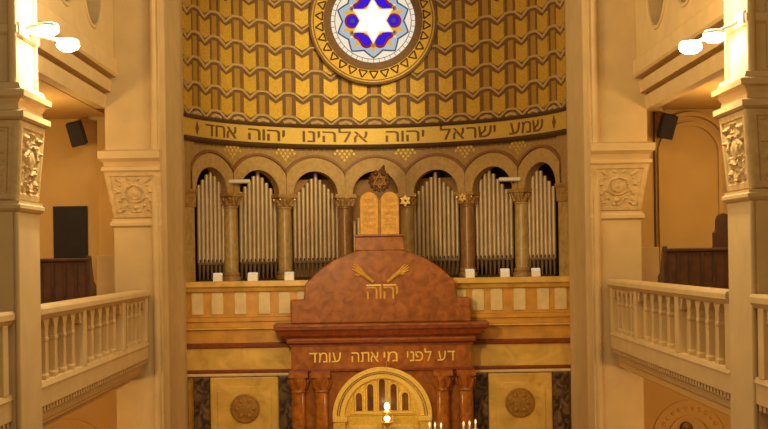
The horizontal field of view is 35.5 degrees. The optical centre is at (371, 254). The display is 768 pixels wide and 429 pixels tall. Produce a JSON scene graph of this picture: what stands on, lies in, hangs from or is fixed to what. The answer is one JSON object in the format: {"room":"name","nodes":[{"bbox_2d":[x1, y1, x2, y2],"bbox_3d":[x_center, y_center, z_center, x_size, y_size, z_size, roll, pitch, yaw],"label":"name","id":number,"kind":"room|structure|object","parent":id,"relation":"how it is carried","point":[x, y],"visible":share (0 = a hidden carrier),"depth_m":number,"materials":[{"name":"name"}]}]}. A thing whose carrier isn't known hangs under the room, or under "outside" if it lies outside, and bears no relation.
{"room":"house of worship","nodes":[
{"label":"house of worship","id":0,"kind":"room"},
{"bbox_2d":[0,0,51,428],"bbox_3d":[-5.020,-0.922,15.350,1.550,15.000,1.300,-1,0,0],"label":"stone pillar","id":1,"kind":"structure","parent":0,"point":[23,126],"depth_m":14.97,"materials":[{"name":"beige stone"}]},
{"bbox_2d":[16,21,79,51],"bbox_3d":[-4.236,-2.830,15.520,0.569,0.240,1.293,-1,0,6],"label":"lamp","id":2,"kind":"object","parent":1,"relation":"attached to","point":[46,29],"visible":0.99,"depth_m":15.23,"materials":[{"name":"white glass"}]},
{"bbox_2d":[38,78,104,118],"bbox_3d":[-6.983,-3.042,17.795,2.890,0.300,15.590,-1,0,0],"label":"ceiling","id":3,"kind":"structure","parent":0,"point":[64,105],"depth_m":23.64,"materials":[{"name":"paint"}]},
{"bbox_2d":[37,0,117,108],"bbox_3d":[-5.327,-4.603,19.945,0.450,3.350,8.090,-1,0,0],"label":"gallery","id":4,"kind":"object","parent":3,"relation":"attached to","point":[84,73],"visible":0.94,"depth_m":21.50,"materials":[{"name":"beige paint"}]},
{"bbox_2d":[38,117,116,428],"bbox_3d":[-6.799,-1.145,25.575,3.400,15.500,0.650,-1,0,0],"label":"wall","id":5,"kind":"structure","parent":0,"point":[70,176],"depth_m":25.60,"materials":[{"name":"paint"}]},
{"bbox_2d":[53,206,87,257],"bbox_3d":[-6.415,0.079,25.590,0.730,2.240,0.060,-1,0,0],"label":"door","id":6,"kind":"structure","parent":5,"relation":"in","point":[70,223],"depth_m":25.56,"materials":[{"name":"wood"}]},
{"bbox_2d":[65,120,87,146],"bbox_3d":[-6.140,-2.526,25.171,0.405,0.590,0.837,-1,0,0],"label":"loudspeaker","id":7,"kind":"object","parent":5,"relation":"attached to","point":[75,129],"visible":1,"depth_m":24.82,"materials":[{"name":"black plastic"}]},
{"bbox_2d":[43,372,139,422],"bbox_3d":[-6.498,2.111,17.800,3.700,0.580,15.600,-1,0,0],"label":"floor","id":8,"kind":"structure","parent":0,"point":[139,372],"depth_m":19.49,"materials":[{"name":"paint"}]},
{"bbox_2d":[0,311,15,428],"bbox_3d":[-4.776,1.617,13.530,0.760,1.835,2.660,-1,0,0],"label":"balustrade","id":9,"kind":"object","parent":8,"relation":"on","point":[7,318],"visible":1,"depth_m":14.55,"materials":[{"name":"beige stone"}]},
{"bbox_2d":[41,290,149,427],"bbox_3d":[-4.776,1.617,19.870,0.760,1.835,8.000,-1,0,0],"label":"balustrade","id":10,"kind":"object","parent":8,"relation":"on","point":[91,345],"visible":0.88,"depth_m":19.22,"materials":[{"name":"beige stone"}]},
{"bbox_2d":[97,0,188,428],"bbox_3d":[-4.809,-1.176,25.905,1.260,15.500,4.230,-1,0,0],"label":"stone pier","id":11,"kind":"object","parent":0,"point":[143,156],"visible":1,"depth_m":24.00,"materials":[{"name":"beige stone"}]},
{"bbox_2d":[182,0,565,150],"bbox_3d":[0.001,-7.675,28.996,8.978,9.948,4.485,-1,0,0],"label":"wall","id":12,"kind":"structure","parent":0,"point":[244,60],"depth_m":30.25,"materials":[{"name":"gold metal"}]},
{"bbox_2d":[309,0,436,86],"bbox_3d":[0.026,-6.031,31.038,3.300,3.300,0.430,-1,0,0],"label":"window","id":13,"kind":"structure","parent":12,"relation":"in","point":[370,43],"depth_m":30.87,"materials":[{"name":"multicoloured glass"}]},
{"bbox_2d":[184,134,566,194],"bbox_3d":[0.086,-2.192,29.714,9.454,1.220,3.511,-1,0,0],"label":"wall","id":14,"kind":"structure","parent":0,"point":[466,164],"depth_m":30.49,"materials":[{"name":"stone"}]},
{"bbox_2d":[229,179,249,186],"bbox_3d":[-3.263,-1.777,29.610,0.540,0.167,0.278,-1,0,0],"label":"light","id":15,"kind":"object","parent":14,"relation":"attached to","point":[232,181],"visible":1,"depth_m":29.48,"materials":[{"name":"white plastic"}]},
{"bbox_2d":[183,107,566,148],"bbox_3d":[0.072,-3.071,29.671,9.358,0.620,3.498,-1,0,0],"label":"trim","id":16,"kind":"structure","parent":14,"relation":"attached to","point":[197,128],"depth_m":30.42,"materials":[{"name":"gold metal"}]},
{"bbox_2d":[499,177,520,183],"bbox_3d":[3.387,-1.829,29.612,0.540,0.167,0.281,-1,0,0],"label":"light","id":17,"kind":"object","parent":14,"relation":"attached to","point":[511,179],"visible":1,"depth_m":29.48,"materials":[{"name":"white plastic"}]},
{"bbox_2d":[194,163,558,279],"bbox_3d":[0.103,-1.077,30.141,12.168,3.650,5.158,-1,0,0],"label":"wall","id":18,"kind":"structure","parent":0,"point":[547,170],"depth_m":31.52,"materials":[{"name":"paint"}]},
{"bbox_2d":[186,276,568,291],"bbox_3d":[0.131,0.678,27.940,9.080,0.240,0.520,-1,0,0],"label":"trim ledge","id":19,"kind":"object","parent":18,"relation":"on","point":[524,281],"depth_m":27.68,"materials":[{"name":"stone"}]},
{"bbox_2d":[213,273,222,281],"bbox_3d":[-3.570,0.515,27.820,0.209,0.200,0.209,-1,0,0],"label":"box light","id":20,"kind":"object","parent":19,"relation":"on","point":[217,277],"visible":1,"depth_m":27.71,"materials":[{"name":"white plastic"}]},
{"bbox_2d":[248,272,257,280],"bbox_3d":[-2.759,0.503,27.820,0.231,0.200,0.231,-1,0,0],"label":"box light","id":21,"kind":"object","parent":19,"relation":"on","point":[252,276],"visible":1,"depth_m":27.70,"materials":[{"name":"white plastic"}]},
{"bbox_2d":[284,272,294,280],"bbox_3d":[-1.914,0.490,27.820,0.220,0.200,0.220,-1,0,0],"label":"box light","id":22,"kind":"object","parent":19,"relation":"on","point":[288,276],"visible":1,"depth_m":27.71,"materials":[{"name":"white plastic"}]},
{"bbox_2d":[465,269,474,277],"bbox_3d":[2.268,0.425,27.820,0.209,0.200,0.209,-1,0,0],"label":"box light","id":23,"kind":"object","parent":19,"relation":"on","point":[469,273],"visible":1,"depth_m":27.71,"materials":[{"name":"white plastic"}]},
{"bbox_2d":[500,268,509,276],"bbox_3d":[3.078,0.412,27.820,0.209,0.200,0.209,-1,0,0],"label":"box light","id":24,"kind":"object","parent":19,"relation":"on","point":[504,272],"visible":1,"depth_m":27.71,"materials":[{"name":"white plastic"}]},
{"bbox_2d":[531,268,540,276],"bbox_3d":[3.796,0.401,27.820,0.198,0.200,0.198,-1,0,0],"label":"box light","id":25,"kind":"object","parent":19,"relation":"on","point":[535,272],"visible":1,"depth_m":27.72,"materials":[{"name":"white plastic"}]},
{"bbox_2d":[554,182,568,275],"bbox_3d":[4.585,-0.601,28.217,0.356,2.180,0.520,-1,0,-21],"label":"pilaster","id":26,"kind":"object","parent":18,"relation":"attached to","point":[561,188],"depth_m":28.18,"materials":[{"name":"stone"}]},
{"bbox_2d":[194,275,558,281],"bbox_3d":[0.130,0.663,30.506,11.641,0.170,4.229,-1,0,0],"label":"floor","id":27,"kind":"structure","parent":0,"point":[558,275],"depth_m":29.89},
{"bbox_2d":[196,170,224,281],"bbox_3d":[-3.903,-0.730,29.487,0.896,2.740,0.140,-1,0,-36],"label":"bank","id":28,"kind":"object","parent":27,"relation":"on","point":[210,212],"visible":0.93,"depth_m":29.41,"materials":[{"name":"metal"}]},
{"bbox_2d":[220,193,244,280],"bbox_3d":[-3.490,-0.446,29.687,0.572,2.160,0.572,-1,0,42],"label":"column","id":29,"kind":"structure","parent":27,"relation":"on","point":[231,201],"depth_m":29.52,"materials":[{"name":"stone"}]},
{"bbox_2d":[239,171,277,279],"bbox_3d":[-2.850,-0.756,30.648,1.220,2.760,0.140,-1,0,-33],"label":"bank","id":30,"kind":"object","parent":27,"relation":"on","point":[266,240],"visible":0.77,"depth_m":30.57,"materials":[{"name":"metal"}]},
{"bbox_2d":[271,194,297,278],"bbox_3d":[-2.227,-0.466,30.703,0.572,2.160,0.572,-1,0,-29],"label":"column","id":31,"kind":"structure","parent":27,"relation":"on","point":[284,203],"depth_m":30.54,"materials":[{"name":"stone"}]},
{"bbox_2d":[291,174,338,278],"bbox_3d":[-1.481,-0.757,31.453,1.440,2.720,0.270,-1,0,-19],"label":"organ pipes","id":32,"kind":"object","parent":27,"relation":"on","point":[314,214],"visible":0.77,"depth_m":31.38,"materials":[{"name":"metal"}]},
{"bbox_2d":[333,194,355,256],"bbox_3d":[-0.698,-0.489,31.241,0.572,2.160,0.572,-1,0,-10],"label":"column","id":33,"kind":"structure","parent":27,"relation":"on","point":[344,202],"depth_m":31.08,"materials":[{"name":"brown stone"}]},
{"bbox_2d":[351,179,400,251],"bbox_3d":[0.109,-0.712,31.735,1.440,2.580,0.270,-1,0,0],"label":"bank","id":34,"kind":"object","parent":27,"relation":"on","point":[361,187],"visible":0.2,"depth_m":31.83,"materials":[{"name":"metal"}]},
{"bbox_2d":[396,193,417,253],"bbox_3d":[0.923,-0.514,31.241,0.572,2.160,0.572,-1,0,10],"label":"column","id":35,"kind":"structure","parent":27,"relation":"on","point":[407,213],"depth_m":31.08,"materials":[{"name":"stone"}]},
{"bbox_2d":[400,195,410,206],"bbox_3d":[0.862,-1.403,30.970,0.277,0.320,0.050,-1,0,10],"label":"star","id":36,"kind":"object","parent":35,"relation":"attached to","point":[405,196],"visible":1,"depth_m":30.94,"materials":[{"name":"gold metal"}]},
{"bbox_2d":[413,172,460,275],"bbox_3d":[1.697,-0.806,31.453,1.440,2.720,0.270,-1,0,19],"label":"bank","id":37,"kind":"object","parent":27,"relation":"on","point":[437,211],"visible":0.66,"depth_m":31.37,"materials":[{"name":"metal"}]},
{"bbox_2d":[454,191,479,275],"bbox_3d":[2.451,-0.538,30.703,0.572,2.160,0.572,-1,0,29],"label":"column","id":38,"kind":"structure","parent":27,"relation":"on","point":[467,207],"depth_m":30.55,"materials":[{"name":"brown stone"}]},
{"bbox_2d":[458,193,466,202],"bbox_3d":[2.303,-1.456,30.463,0.225,0.260,0.050,-1,0,29],"label":"star","id":39,"kind":"object","parent":38,"relation":"attached to","point":[462,194],"visible":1,"depth_m":30.44,"materials":[{"name":"gold metal"}]},
{"bbox_2d":[474,169,513,275],"bbox_3d":[3.065,-0.848,30.648,1.220,2.760,0.140,-1,0,33],"label":"bank","id":40,"kind":"object","parent":27,"relation":"on","point":[502,250],"visible":0.77,"depth_m":30.58,"materials":[{"name":"metal"}]},
{"bbox_2d":[507,188,531,275],"bbox_3d":[3.714,-0.558,29.687,0.572,2.160,0.572,-1,0,-42],"label":"column","id":41,"kind":"structure","parent":27,"relation":"on","point":[521,196],"depth_m":29.52,"materials":[{"name":"stone"}]},
{"bbox_2d":[528,169,557,275],"bbox_3d":[4.119,-0.854,29.487,0.896,2.740,0.140,-1,0,36],"label":"organ pipes","id":42,"kind":"object","parent":27,"relation":"on","point":[542,225],"visible":0.91,"depth_m":29.41,"materials":[{"name":"metal"}]},
{"bbox_2d":[186,286,570,428],"bbox_3d":[0.176,3.598,28.025,9.040,5.800,0.450,-1,0,0],"label":"wall","id":43,"kind":"structure","parent":0,"point":[230,334],"depth_m":27.88,"materials":[{"name":"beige stone"}]},
{"bbox_2d":[185,188,197,281],"bbox_3d":[-4.361,-0.463,28.217,0.356,2.180,0.520,-1,0,21],"label":"column","id":44,"kind":"structure","parent":43,"relation":"attached to","point":[190,194],"depth_m":28.18,"materials":[{"name":"stone"}]},
{"bbox_2d":[193,377,209,428],"bbox_3d":[-3.942,4.202,27.894,0.372,2.720,0.108,-1,0,0],"label":"marble pilaster","id":45,"kind":"object","parent":43,"relation":"attached to","point":[201,385],"visible":1,"depth_m":27.84,"materials":[{"name":"brown stone"}]},
{"bbox_2d":[210,376,278,428],"bbox_3d":[-2.948,4.186,27.859,1.593,2.720,0.178,-1,0,0],"label":"plaque","id":46,"kind":"object","parent":43,"relation":"attached to","point":[248,402],"visible":1,"depth_m":27.82,"materials":[{"name":"stone"}]},
{"bbox_2d":[279,376,291,428],"bbox_3d":[-1.960,4.171,27.894,0.360,2.720,0.108,-1,0,0],"label":"marble pilaster","id":47,"kind":"object","parent":43,"relation":"attached to","point":[285,394],"visible":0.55,"depth_m":27.84,"materials":[{"name":"brown stone"}]},
{"bbox_2d":[474,373,488,428],"bbox_3d":[2.544,4.101,27.894,0.326,2.720,0.108,-1,0,0],"label":"marble pilaster","id":48,"kind":"object","parent":43,"relation":"attached to","point":[481,385],"visible":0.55,"depth_m":27.84,"materials":[{"name":"brown stone"}]},
{"bbox_2d":[488,372,552,428],"bbox_3d":[3.462,4.087,27.859,1.488,2.720,0.178,-1,0,0],"label":"plaque","id":49,"kind":"object","parent":43,"relation":"attached to","point":[516,400],"visible":1,"depth_m":27.82,"materials":[{"name":"stone"}]},
{"bbox_2d":[552,371,569,428],"bbox_3d":[4.404,4.072,27.894,0.372,2.720,0.108,-1,0,0],"label":"marble pilaster","id":50,"kind":"object","parent":43,"relation":"attached to","point":[560,380],"visible":1,"depth_m":27.84,"materials":[{"name":"brown stone"}]},
{"bbox_2d":[564,0,655,428],"bbox_3d":[4.985,-1.327,25.905,1.310,15.500,4.230,-1,0,0],"label":"stone pier","id":51,"kind":"object","parent":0,"point":[609,151],"visible":1,"depth_m":24.00,"materials":[{"name":"beige stone"}]},
{"bbox_2d":[620,362,730,415],"bbox_3d":[6.800,1.905,17.800,3.700,0.580,15.600,-1,0,0],"label":"floor","id":52,"kind":"structure","parent":0,"point":[725,410],"depth_m":19.27,"materials":[{"name":"paint"}]},
{"bbox_2d":[607,279,730,416],"bbox_3d":[5.062,1.394,19.870,0.760,1.835,8.000,-1,0,0],"label":"balustrade","id":53,"kind":"object","parent":52,"relation":"on","point":[678,335],"visible":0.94,"depth_m":18.74,"materials":[{"name":"beige stone"}]},
{"bbox_2d":[749,294,767,415],"bbox_3d":[5.062,1.394,13.530,0.760,1.835,2.660,-1,0,0],"label":"balustrade","id":54,"kind":"object","parent":52,"relation":"on","point":[759,301],"visible":1,"depth_m":14.54,"materials":[{"name":"beige stone"}]},
{"bbox_2d":[641,108,730,428],"bbox_3d":[7.000,-1.359,25.575,3.400,15.500,0.650,-1,0,0],"label":"wall","id":55,"kind":"structure","parent":0,"point":[691,186],"depth_m":25.60,"materials":[{"name":"paint"}]},
{"bbox_2d":[653,112,656,246],"bbox_3d":[5.956,-1.593,25.275,0.041,2.838,0.041,-1,0,22],"label":"cable conduit","id":56,"kind":"object","parent":55,"relation":"on","point":[654,159],"visible":1,"depth_m":25.26,"materials":[{"name":"beige"}]},
{"bbox_2d":[656,113,677,139],"bbox_3d":[6.139,-2.677,25.171,0.405,0.590,0.837,-1,0,0],"label":"loudspeaker","id":57,"kind":"object","parent":55,"relation":"attached to","point":[667,125],"visible":1,"depth_m":24.82,"materials":[{"name":"black plastic"}]},
{"bbox_2d":[647,74,724,109],"bbox_3d":[7.125,-3.261,17.795,2.890,0.300,15.590,-1,0,0],"label":"ceiling","id":58,"kind":"structure","parent":0,"point":[700,97],"depth_m":24.03,"materials":[{"name":"paint"}]},
{"bbox_2d":[633,0,724,108],"bbox_3d":[5.425,-4.590,19.945,0.450,3.350,8.090,-1,0,0],"label":"gallery","id":59,"kind":"object","parent":58,"relation":"attached to","point":[666,73],"visible":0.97,"depth_m":21.26,"materials":[{"name":"beige paint"}]},
{"bbox_2d":[711,0,767,428],"bbox_3d":[5.269,-1.082,15.350,1.470,15.000,1.300,-1,0,0],"label":"stone pillar","id":60,"kind":"structure","parent":0,"point":[742,115],"depth_m":15.04,"materials":[{"name":"beige stone"}]},
{"bbox_2d":[679,10,745,53],"bbox_3d":[4.382,-2.861,15.472,0.540,0.355,1.369,-1,0,-27],"label":"lamp","id":61,"kind":"object","parent":60,"relation":"attached to","point":[710,35],"visible":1,"depth_m":15.19,"materials":[{"name":"white glass"}]},
{"bbox_3d":[0.213,5.997,25.460,8.800,1.000,4.920,-1,0,0],"label":"platform","id":62,"kind":"object","parent":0,"visible":0},
{"bbox_2d":[273,234,488,428],"bbox_3d":[0.219,2.517,27.410,4.840,5.960,0.981,-1,0,0],"label":"torah ark","id":63,"kind":"object","parent":62,"relation":"on","point":[377,304],"visible":0.98,"depth_m":27.30,"materials":[{"name":"red stone"}]},
{"bbox_2d":[354,391,363,410],"bbox_3d":[-0.298,3.339,27.416,0.220,0.452,0.067,-1,0,0],"label":"window","id":64,"kind":"structure","parent":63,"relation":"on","point":[358,395],"depth_m":27.41,"materials":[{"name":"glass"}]},
{"bbox_2d":[365,382,374,410],"bbox_3d":[-0.040,3.235,27.416,0.220,0.652,0.067,-1,0,0],"label":"window","id":65,"kind":"structure","parent":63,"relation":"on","point":[369,386],"depth_m":27.41,"materials":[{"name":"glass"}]},
{"bbox_2d":[360,192,398,234],"bbox_3d":[0.170,-0.953,27.446,0.894,0.980,0.148,-1,0,0],"label":"tablet","id":66,"kind":"object","parent":63,"relation":"on","point":[389,201],"visible":1,"depth_m":27.38,"materials":[{"name":"gold metal"}]},
{"bbox_2d":[368,165,390,197],"bbox_3d":[0.175,-1.679,27.415,0.521,0.753,0.130,-1,0,0],"label":"star emblem","id":67,"kind":"object","parent":66,"relation":"on","point":[379,181],"visible":1,"depth_m":27.38,"materials":[{"name":"brown metal"}]},
{"bbox_2d":[377,378,386,410],"bbox_3d":[0.229,3.171,27.416,0.220,0.772,0.067,-1,0,0],"label":"window","id":68,"kind":"structure","parent":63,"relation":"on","point":[381,382],"depth_m":27.41,"materials":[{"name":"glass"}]},
{"bbox_2d":[386,363,386,396],"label":"hanging lamp","id":69,"kind":"object","parent":63,"relation":"hanging from","point":[386,363],"depth_m":26.74,"materials":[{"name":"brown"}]},
{"bbox_2d":[380,402,393,427],"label":"hanging lamp","id":70,"kind":"object","parent":63,"relation":"hanging from","point":[387,423],"depth_m":26.71,"materials":[{"name":"brown metal"}]},
{"bbox_2d":[389,382,398,410],"bbox_3d":[0.495,3.227,27.416,0.220,0.652,0.067,-1,0,0],"label":"window","id":71,"kind":"structure","parent":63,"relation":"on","point":[393,386],"depth_m":27.41,"materials":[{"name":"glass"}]},
{"bbox_2d":[400,391,409,410],"bbox_3d":[0.761,3.323,27.416,0.220,0.452,0.067,-1,0,0],"label":"window","id":72,"kind":"structure","parent":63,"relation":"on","point":[404,395],"depth_m":27.41,"materials":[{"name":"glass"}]},
{"bbox_2d":[429,422,441,428],"bbox_3d":[1.410,4.586,26.600,0.400,1.786,0.400,-1,0,0],"label":"candelabrum","id":73,"kind":"object","parent":62,"relation":"on","point":[429,422],"visible":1,"depth_m":26.58,"materials":[{"name":"metal"}]},
{"bbox_2d":[463,419,477,428],"bbox_3d":[2.175,4.552,26.600,0.400,1.830,0.400,-1,0,0],"label":"candelabrum","id":74,"kind":"object","parent":62,"relation":"on","point":[475,419],"visible":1,"depth_m":26.58,"materials":[{"name":"metal"}]},
{"bbox_3d":[-6.707,1.519,22.550,3.300,0.630,6.100,-1,0,0],"label":"floor","id":75,"kind":"structure","parent":0,"visible":0},
{"bbox_2d":[40,256,96,303],"bbox_3d":[-6.421,0.615,23.125,2.100,1.170,0.550,-1,0,0],"label":"pew","id":76,"kind":"object","parent":75,"relation":"on","point":[61,279],"visible":0.48,"depth_m":22.90,"materials":[{"name":"brown wood"}]},
{"bbox_3d":[6.991,1.307,22.550,3.300,0.630,6.100,-1,0,0],"label":"floor","id":77,"kind":"structure","parent":0,"visible":0},
{"bbox_2d":[658,246,728,288],"bbox_3d":[6.647,0.407,23.125,2.160,1.180,0.550,-1,0,0],"label":"pew","id":78,"kind":"object","parent":77,"relation":"on","point":[703,267],"visible":0.45,"depth_m":22.90,"materials":[{"name":"brown wood"}]},
{"bbox_2d":[712,213,727,247],"bbox_3d":[7.112,0.071,24.450,0.500,1.837,0.500,-1,0,0],"label":"chair","id":79,"kind":"object","parent":77,"relation":"on","point":[720,234],"visible":0.33,"depth_m":24.20,"materials":[{"name":"brown wood"}]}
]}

